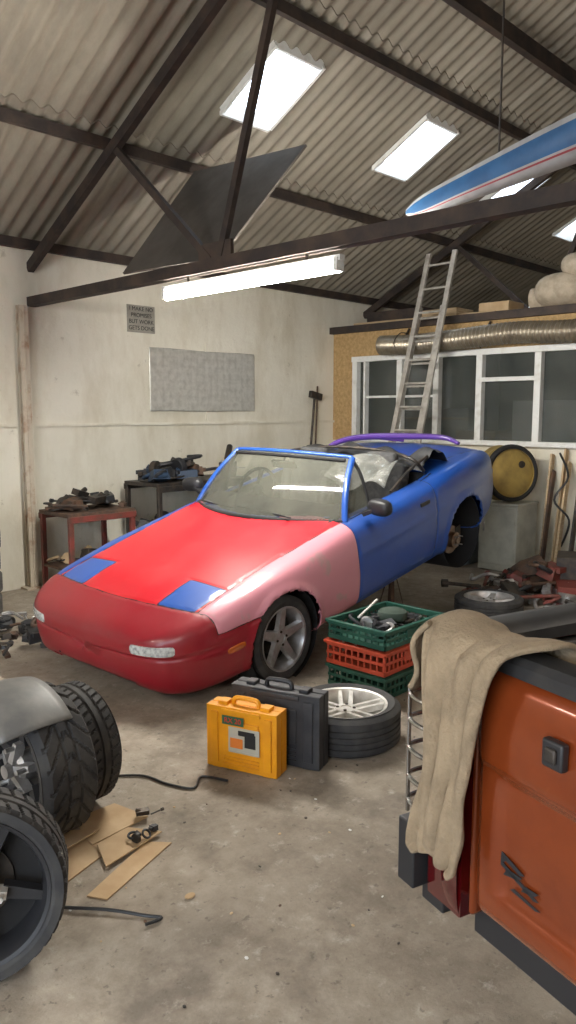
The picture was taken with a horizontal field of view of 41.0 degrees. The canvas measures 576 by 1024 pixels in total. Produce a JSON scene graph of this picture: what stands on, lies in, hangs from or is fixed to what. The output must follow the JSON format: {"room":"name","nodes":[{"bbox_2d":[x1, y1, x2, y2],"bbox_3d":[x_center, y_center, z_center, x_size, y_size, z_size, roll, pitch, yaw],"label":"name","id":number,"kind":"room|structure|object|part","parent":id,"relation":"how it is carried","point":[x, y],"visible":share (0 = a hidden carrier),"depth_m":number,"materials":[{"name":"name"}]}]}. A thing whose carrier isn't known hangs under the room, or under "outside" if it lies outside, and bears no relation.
{"room":"auto repair garage","nodes":[
{"label":"auto repair garage","id":0,"kind":"room"},
{"bbox_2d":[0,246,396,591],"bbox_3d":[-2.089,-0.966,8.217,0.200,3.300,17.000,7,10,44],"label":"wall","id":1,"kind":"structure","parent":0,"point":[86,366],"depth_m":8.31,"materials":[{"name":"white paint"}]},
{"bbox_2d":[126,304,154,333],"bbox_3d":[-1.605,-2.106,8.411,0.015,0.290,0.360,7,10,44],"label":"wall sign","id":2,"kind":"object","parent":1,"relation":"attached to","point":[140,319],"visible":1,"depth_m":8.40,"materials":[{"name":"grey"}]},
{"bbox_2d":[0,344,333,426],"bbox_3d":[-3.634,-0.740,6.471,0.024,3.200,12.320,7,10,44],"label":"trim","id":3,"kind":"structure","parent":1,"relation":"attached to","point":[308,421],"depth_m":8.72,"materials":[{"name":"metal"}]},
{"bbox_2d":[149,347,254,411],"bbox_3d":[-0.980,-1.548,9.122,0.010,0.708,1.600,7,10,44],"label":"sheet","id":4,"kind":"object","parent":1,"relation":"attached to","point":[180,379],"visible":1,"depth_m":9.07,"materials":[{"name":"silver metal"}]},
{"bbox_2d":[219,444,232,464],"bbox_3d":[-0.670,-0.592,8.808,0.275,0.365,0.404,7,10,44],"label":"scrap","id":5,"kind":"object","parent":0,"point":[229,447],"depth_m":8.77,"materials":[{"name":"metal"}]},
{"bbox_2d":[0,562,575,1023],"bbox_3d":[1.196,1.218,4.601,10.300,0.100,20.000,7,10,44],"label":"floor","id":6,"kind":"structure","parent":0,"point":[441,970],"depth_m":2.76,"materials":[{"name":"concrete"}]},
{"bbox_2d":[0,593,2,612],"bbox_3d":[-2.772,0.804,6.617,0.600,0.185,0.600,7,10,44],"label":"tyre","id":7,"kind":"object","parent":6,"relation":"on","point":[1,601],"visible":0.98,"depth_m":6.65,"materials":[{"name":"rubber"}]},
{"bbox_2d":[0,571,2,591],"bbox_3d":[-2.765,0.615,6.599,0.600,0.185,0.600,7,10,44],"label":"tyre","id":8,"kind":"object","parent":7,"relation":"on","point":[1,577],"visible":1,"depth_m":6.63,"materials":[{"name":"rubber"}]},
{"bbox_2d":[0,611,46,658],"bbox_3d":[-2.134,0.894,5.964,1.097,0.188,1.107,7,10,44],"label":"pile","id":9,"kind":"object","parent":6,"relation":"on","point":[28,628],"visible":0.55,"depth_m":5.81,"materials":[{"name":"metal"}]},
{"bbox_2d":[15,305,42,590],"bbox_3d":[-2.547,-0.605,7.532,0.140,2.760,0.200,7,10,44],"label":"steel post","id":10,"kind":"object","parent":6,"relation":"on","point":[21,310],"visible":0.96,"depth_m":7.51,"materials":[{"name":"paint"}]},
{"bbox_2d":[0,787,68,980],"bbox_3d":[-0.983,1.165,2.405,0.571,0.582,0.244,-2,8,-15],"label":"alloy wheel","id":11,"kind":"object","parent":6,"relation":"on","point":[34,860],"visible":1,"depth_m":2.40,"materials":[{"name":"rubber"}]},
{"bbox_2d":[0,681,97,833],"bbox_3d":[-1.057,1.034,3.182,0.630,0.630,0.250,6,10,41],"label":"tyre","id":12,"kind":"object","parent":6,"relation":"on","point":[55,765],"visible":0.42,"depth_m":3.01,"materials":[{"name":"rubber"}]},
{"bbox_2d":[0,676,72,744],"bbox_3d":[-1.111,0.755,3.046,0.461,0.133,0.302,6,10,41],"label":"fender","id":13,"kind":"object","parent":12,"relation":"attached to","point":[28,704],"depth_m":2.97,"materials":[{"name":"silver metal"}]},
{"bbox_2d":[63,829,98,848],"bbox_3d":[-0.925,1.336,3.134,0.138,0.005,0.283,5,9,34],"label":"cardboard","id":14,"kind":"object","parent":6,"relation":"on","point":[72,837],"visible":0.29,"depth_m":3.17,"materials":[{"name":"brown cardboard"}]},
{"bbox_2d":[38,504,136,584],"bbox_3d":[-1.989,0.362,7.696,0.590,0.800,0.750,7,10,44],"label":"workbench","id":15,"kind":"object","parent":6,"relation":"on","point":[102,513],"visible":0.61,"depth_m":7.57,"materials":[{"name":"metal"}]},
{"bbox_2d":[47,545,95,563],"bbox_3d":[-1.949,0.414,7.687,0.824,0.166,0.435,-5,9,-36],"label":"scrap","id":16,"kind":"object","parent":15,"relation":"on","point":[64,558],"visible":0.31,"depth_m":7.58,"materials":[{"name":"metal"}]},
{"bbox_2d":[43,487,126,510],"bbox_3d":[-2.018,-0.132,7.570,0.534,0.206,0.874,7,10,44],"label":"scrap","id":17,"kind":"object","parent":15,"relation":"on","point":[82,498],"visible":1,"depth_m":7.50,"materials":[{"name":"grey metal"}]},
{"bbox_2d":[67,837,108,881],"bbox_3d":[-0.852,1.368,3.026,0.174,0.005,0.428,4,8,27],"label":"cardboard","id":18,"kind":"object","parent":6,"relation":"on","point":[81,855],"visible":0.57,"depth_m":3.05,"materials":[{"name":"brown cardboard"}]},
{"bbox_2d":[56,681,121,799],"bbox_3d":[-0.970,1.041,3.463,0.536,0.536,0.170,6,10,41],"label":"tyre","id":19,"kind":"object","parent":6,"relation":"on","point":[100,721],"visible":0.33,"depth_m":3.32,"materials":[{"name":"rubber"}]},
{"bbox_2d":[79,803,147,844],"bbox_3d":[-0.776,1.326,3.304,0.230,0.005,0.290,7,10,44],"label":"cardboard","id":20,"kind":"object","parent":6,"relation":"on","point":[111,819],"visible":0.86,"depth_m":3.30,"materials":[{"name":"brown cardboard"}]},
{"bbox_2d":[64,906,162,925],"bbox_3d":[-0.780,1.399,2.733,0.703,0.018,0.060,2,8,14],"label":"crowbar","id":21,"kind":"object","parent":6,"relation":"on","point":[158,917],"visible":0.7,"depth_m":2.70,"materials":[{"name":"black metal"}]},
{"bbox_2d":[87,842,171,899],"bbox_3d":[-0.612,1.374,2.978,0.098,0.005,0.427,4,8,25],"label":"cardboard","id":22,"kind":"object","parent":6,"relation":"on","point":[148,851],"visible":1,"depth_m":2.96,"materials":[{"name":"brown cardboard"}]},
{"bbox_2d":[97,827,161,866],"bbox_3d":[-0.673,1.343,3.126,0.148,0.005,0.304,5,9,34],"label":"cardboard","id":23,"kind":"object","parent":6,"relation":"on","point":[115,847],"visible":0.93,"depth_m":3.11,"materials":[{"name":"brown cardboard"}]},
{"bbox_2d":[127,807,163,842],"bbox_3d":[-0.598,1.305,3.236,0.122,0.036,0.264,0,7,-1],"label":"tools","id":24,"kind":"object","parent":23,"relation":"on","point":[136,835],"visible":1,"depth_m":3.19,"materials":[{"name":"metal"}]},
{"bbox_2d":[124,474,211,532],"bbox_3d":[-1.089,0.136,8.578,0.630,1.020,1.300,7,10,44],"label":"workbench","id":25,"kind":"object","parent":6,"relation":"on","point":[172,485],"visible":0.28,"depth_m":8.04,"materials":[{"name":"metal"}]},
{"bbox_2d":[135,511,168,528],"bbox_3d":[-1.149,0.041,8.550,0.582,0.284,1.274,7,10,44],"label":"scrap","id":26,"kind":"object","parent":25,"relation":"on","point":[141,522],"visible":0.02,"depth_m":8.22,"materials":[{"name":"black plastic"}]},
{"bbox_2d":[136,454,217,481],"bbox_3d":[-1.263,-0.495,8.412,0.760,0.268,0.943,7,10,44],"label":"scrap","id":27,"kind":"object","parent":25,"relation":"on","point":[176,468],"visible":0.98,"depth_m":8.15,"materials":[{"name":"metal"}]},
{"bbox_2d":[119,774,227,789],"bbox_3d":[-0.564,1.282,3.658,0.557,0.012,0.132,0,7,2],"label":"power cable","id":28,"kind":"object","parent":6,"relation":"on","point":[120,775],"visible":0.98,"depth_m":3.68,"materials":[{"name":"black plastic"}]},
{"bbox_2d":[69,699,414,1007],"bbox_3d":[0.268,1.296,3.563,1.696,0.012,2.756,7,10,44],"label":"debris","id":29,"kind":"object","parent":6,"relation":"on","point":[190,895],"visible":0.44,"depth_m":2.79,"materials":[{"name":"cardboard"}]},
{"bbox_2d":[207,695,286,778],"bbox_3d":[-0.206,1.087,3.793,0.385,0.368,0.135,3,8,25],"label":"tool case","id":30,"kind":"object","parent":6,"relation":"on","point":[244,734],"visible":1,"depth_m":3.74,"materials":[{"name":"yellow plastic"}]},
{"bbox_2d":[33,433,492,693],"bbox_3d":[0.084,0.169,6.359,2.167,1.567,4.188,6,10,40],"label":"car","id":31,"kind":"object","parent":6,"relation":"on","point":[241,579],"visible":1,"depth_m":5.40,"materials":[{"name":"paint"}]},
{"bbox_3d":[-0.164,-0.227,6.019,1.523,0.476,0.640,7,10,44],"label":"windscreen glass","id":32,"kind":"part","parent":31,"relation":"part of","materials":[{"name":"clear glass"}]},
{"bbox_3d":[-0.075,-0.247,6.122,1.587,0.505,0.353,6,10,40],"label":"windscreen frame","id":33,"kind":"part","parent":31,"relation":"part of","materials":[{"name":"blue"}]},
{"bbox_3d":[-0.059,-0.244,6.141,1.527,0.464,0.283,6,10,40],"label":"quarter glass","id":34,"kind":"part","parent":31,"relation":"part of","materials":[{"name":"clear glass"}]},
{"bbox_2d":[231,676,328,770],"bbox_3d":[-0.044,1.044,3.893,0.490,0.428,0.134,3,8,25],"label":"tool case","id":35,"kind":"object","parent":6,"relation":"on","point":[307,707],"visible":0.73,"depth_m":3.79,"materials":[{"name":"plastic"}]},
{"bbox_2d":[308,386,322,444],"bbox_3d":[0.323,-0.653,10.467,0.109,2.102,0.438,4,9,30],"label":"sledgehammer","id":36,"kind":"object","parent":6,"relation":"on","point":[316,396],"visible":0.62,"depth_m":10.44,"materials":[{"name":"metal"}]},
{"bbox_2d":[313,683,400,758],"bbox_3d":[0.312,1.118,4.166,0.590,0.210,0.590,7,10,44],"label":"alloy wheel","id":37,"kind":"object","parent":6,"relation":"on","point":[364,721],"visible":0.74,"depth_m":3.97,"materials":[{"name":"rubber"}]},
{"bbox_2d":[325,662,413,696],"bbox_3d":[0.636,1.033,5.052,0.503,0.146,0.660,7,10,44],"label":"plastic crate","id":38,"kind":"object","parent":6,"relation":"on","point":[395,684],"visible":0.34,"depth_m":4.83,"materials":[{"name":"green plastic"}]},
{"bbox_2d":[324,637,412,677],"bbox_3d":[0.619,0.881,5.021,0.509,0.156,0.658,7,10,44],"label":"plastic crate","id":39,"kind":"object","parent":38,"relation":"on","point":[379,663],"visible":0.57,"depth_m":4.81,"materials":[{"name":"plastic"}]},
{"bbox_2d":[325,601,442,651],"bbox_3d":[0.636,0.736,5.013,0.492,0.126,0.652,7,10,44],"label":"plastic crate","id":40,"kind":"object","parent":39,"relation":"on","point":[347,631],"visible":0.63,"depth_m":4.84,"materials":[{"name":"green plastic"}]},
{"bbox_2d":[348,599,421,635],"bbox_3d":[0.642,0.680,5.074,0.485,0.172,0.597,7,10,44],"label":"contents","id":41,"kind":"object","parent":40,"relation":"in","point":[388,618],"visible":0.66,"depth_m":5.00,"materials":[{"name":"grey metal"}]},
{"bbox_2d":[379,579,402,609],"bbox_3d":[0.892,0.663,6.638,0.209,0.477,0.209,7,10,44],"label":"jack stand","id":42,"kind":"object","parent":6,"relation":"on","point":[391,596],"visible":0.24,"depth_m":6.62,"materials":[{"name":"metal"}]},
{"bbox_2d":[388,249,457,442],"bbox_3d":[1.461,-1.254,9.187,0.936,3.631,0.458,-3,8,-23],"label":"ladder","id":43,"kind":"object","parent":6,"relation":"on","point":[404,384],"visible":0.62,"depth_m":9.15,"materials":[{"name":"metal"}]},
{"bbox_2d":[463,535,478,565],"bbox_3d":[1.895,0.182,9.043,0.630,0.810,0.580,7,10,44],"label":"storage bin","id":44,"kind":"object","parent":6,"relation":"on","point":[474,558],"visible":0.02,"depth_m":8.97,"materials":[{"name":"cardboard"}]},
{"bbox_2d":[398,602,575,1015],"bbox_3d":[2.811,0.577,2.237,4.869,1.780,1.740,-4,8,-28],"label":"pickup truck","id":45,"kind":"object","parent":6,"relation":"on","point":[516,871],"visible":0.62,"depth_m":1.58,"materials":[{"name":"orange paint"}]},
{"bbox_2d":[405,609,575,880],"bbox_3d":[0.427,0.511,1.699,0.394,0.556,0.254,7,10,44],"label":"blanket","id":46,"kind":"object","parent":45,"relation":"on","point":[456,655],"visible":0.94,"depth_m":1.66,"materials":[{"name":"beige fabric"}]},
{"bbox_2d":[454,589,523,616],"bbox_3d":[1.726,0.808,6.625,0.580,0.190,0.580,7,10,44],"label":"alloy wheel","id":47,"kind":"object","parent":6,"relation":"on","point":[489,602],"visible":0.76,"depth_m":6.50,"materials":[{"name":"rubber"}]},
{"bbox_2d":[441,550,575,608],"bbox_3d":[2.389,0.624,7.264,1.537,0.389,1.504,7,10,44],"label":"car parts","id":48,"kind":"object","parent":6,"relation":"on","point":[556,581],"visible":0.85,"depth_m":7.21,"materials":[{"name":"metal"}]},
{"bbox_2d":[478,500,538,570],"bbox_3d":[2.457,0.253,8.638,0.490,0.752,0.500,7,10,44],"label":"base cabinet","id":49,"kind":"object","parent":6,"relation":"on","point":[507,531],"visible":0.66,"depth_m":8.46,"materials":[{"name":"grey metal"}]},
{"bbox_2d":[484,444,537,501],"bbox_3d":[2.404,-0.430,8.481,0.628,0.636,0.319,-2,8,-15],"label":"drum","id":50,"kind":"object","parent":49,"relation":"on","point":[515,470],"visible":0.8,"depth_m":8.37,"materials":[{"name":"gold metal"}]},
{"bbox_2d":[539,449,575,562],"bbox_3d":[2.932,-0.009,8.359,0.442,1.340,0.596,7,10,44],"label":"timber offcuts","id":51,"kind":"object","parent":6,"relation":"on","point":[558,542],"visible":0.93,"depth_m":8.40,"materials":[{"name":"brown wood"}]},
{"bbox_2d":[0,0,575,311],"bbox_3d":[-0.309,-3.636,6.137,5.150,2.720,17.000,7,10,44],"label":"ceiling","id":52,"kind":"structure","parent":0,"point":[93,59],"depth_m":6.97,"materials":[{"name":"grey metal"}]},
{"bbox_2d":[0,0,561,270],"bbox_3d":[0.011,-3.819,5.801,3.060,1.645,17.000,7,10,44],"label":"roof beams","id":53,"kind":"structure","parent":52,"relation":"attached to","point":[315,8],"depth_m":6.86,"materials":[{"name":"black metal"}]},
{"bbox_2d":[26,0,575,306],"bbox_3d":[1.057,-3.032,3.904,9.942,2.979,0.090,7,10,44],"label":"roof truss","id":54,"kind":"object","parent":52,"relation":"attached to","point":[219,256],"depth_m":5.41,"materials":[{"name":"brown metal"}]},
{"bbox_2d":[220,40,575,241],"bbox_3d":[-0.142,-3.618,6.531,0.705,0.458,13.260,7,10,44],"label":"frames","id":55,"kind":"object","parent":52,"relation":"attached to","point":[231,111],"visible":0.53,"depth_m":6.91,"materials":[{"name":"white paint"}]},
{"bbox_2d":[363,169,575,318],"bbox_3d":[4.669,-3.514,7.613,9.942,2.979,0.090,7,10,44],"label":"roof truss","id":56,"kind":"object","parent":52,"relation":"attached to","point":[534,183],"depth_m":9.91,"materials":[{"name":"brown metal"}]},
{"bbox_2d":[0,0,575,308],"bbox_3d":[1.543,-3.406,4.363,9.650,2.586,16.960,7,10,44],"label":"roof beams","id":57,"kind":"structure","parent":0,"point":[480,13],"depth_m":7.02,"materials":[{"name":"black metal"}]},
{"bbox_2d":[123,144,306,273],"bbox_3d":[-0.630,-2.458,6.266,1.460,1.011,0.734,7,10,44],"label":"sail","id":58,"kind":"object","parent":57,"relation":"on","point":[201,203],"visible":0.86,"depth_m":6.25,"materials":[{"name":"grey fabric"}]},
{"bbox_2d":[162,254,344,300],"bbox_3d":[-0.317,-1.655,5.420,1.820,0.154,0.070,7,10,44],"label":"fluorescent light","id":59,"kind":"object","parent":57,"relation":"hanging from","point":[331,264],"visible":1,"depth_m":5.28,"materials":[{"name":"white paint"}]},
{"bbox_2d":[406,0,575,215],"bbox_3d":[2.366,-2.988,3.280,4.450,2.619,0.400,7,10,44],"label":"rowing boat","id":60,"kind":"object","parent":57,"relation":"hanging from","point":[552,148],"visible":0.92,"depth_m":4.40,"materials":[{"name":"blue plastic"}]},
{"bbox_2d":[333,313,575,561],"bbox_3d":[4.232,-0.650,7.528,9.900,2.850,0.100,7,10,44],"label":"wall partition","id":61,"kind":"structure","parent":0,"point":[346,346],"depth_m":9.28,"materials":[{"name":"beige wood"}]},
{"bbox_2d":[329,303,575,334],"bbox_3d":[5.763,-2.282,8.916,9.900,0.100,4.690,7,10,44],"label":"deck","id":62,"kind":"object","parent":61,"relation":"on","point":[565,308],"visible":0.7,"depth_m":9.15,"materials":[{"name":"wood"}]},
{"bbox_2d":[354,300,523,324],"bbox_3d":[1.920,-2.576,10.055,2.253,0.180,0.610,7,10,44],"label":"boards","id":63,"kind":"object","parent":62,"relation":"on","point":[408,313],"visible":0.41,"depth_m":9.83,"materials":[{"name":"wood"}]},
{"bbox_2d":[376,319,575,354],"bbox_3d":[2.417,-2.025,8.755,3.364,0.350,0.352,7,10,44],"label":"flexible duct","id":64,"kind":"object","parent":62,"relation":"hanging from","point":[552,331],"visible":0.92,"depth_m":8.72,"materials":[{"name":"metal"}]},
{"bbox_2d":[528,252,575,307],"bbox_3d":[3.309,-2.613,8.705,1.123,0.607,0.631,7,10,44],"label":"rolls","id":65,"kind":"object","parent":62,"relation":"on","point":[559,288],"visible":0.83,"depth_m":8.62,"materials":[{"name":"beige fabric"}]},
{"bbox_2d":[351,343,575,447],"bbox_3d":[2.406,-1.358,9.116,4.200,1.135,0.120,7,10,44],"label":"window","id":66,"kind":"structure","parent":61,"relation":"in","point":[524,396],"depth_m":9.20,"materials":[{"name":"white paint"}]}
]}

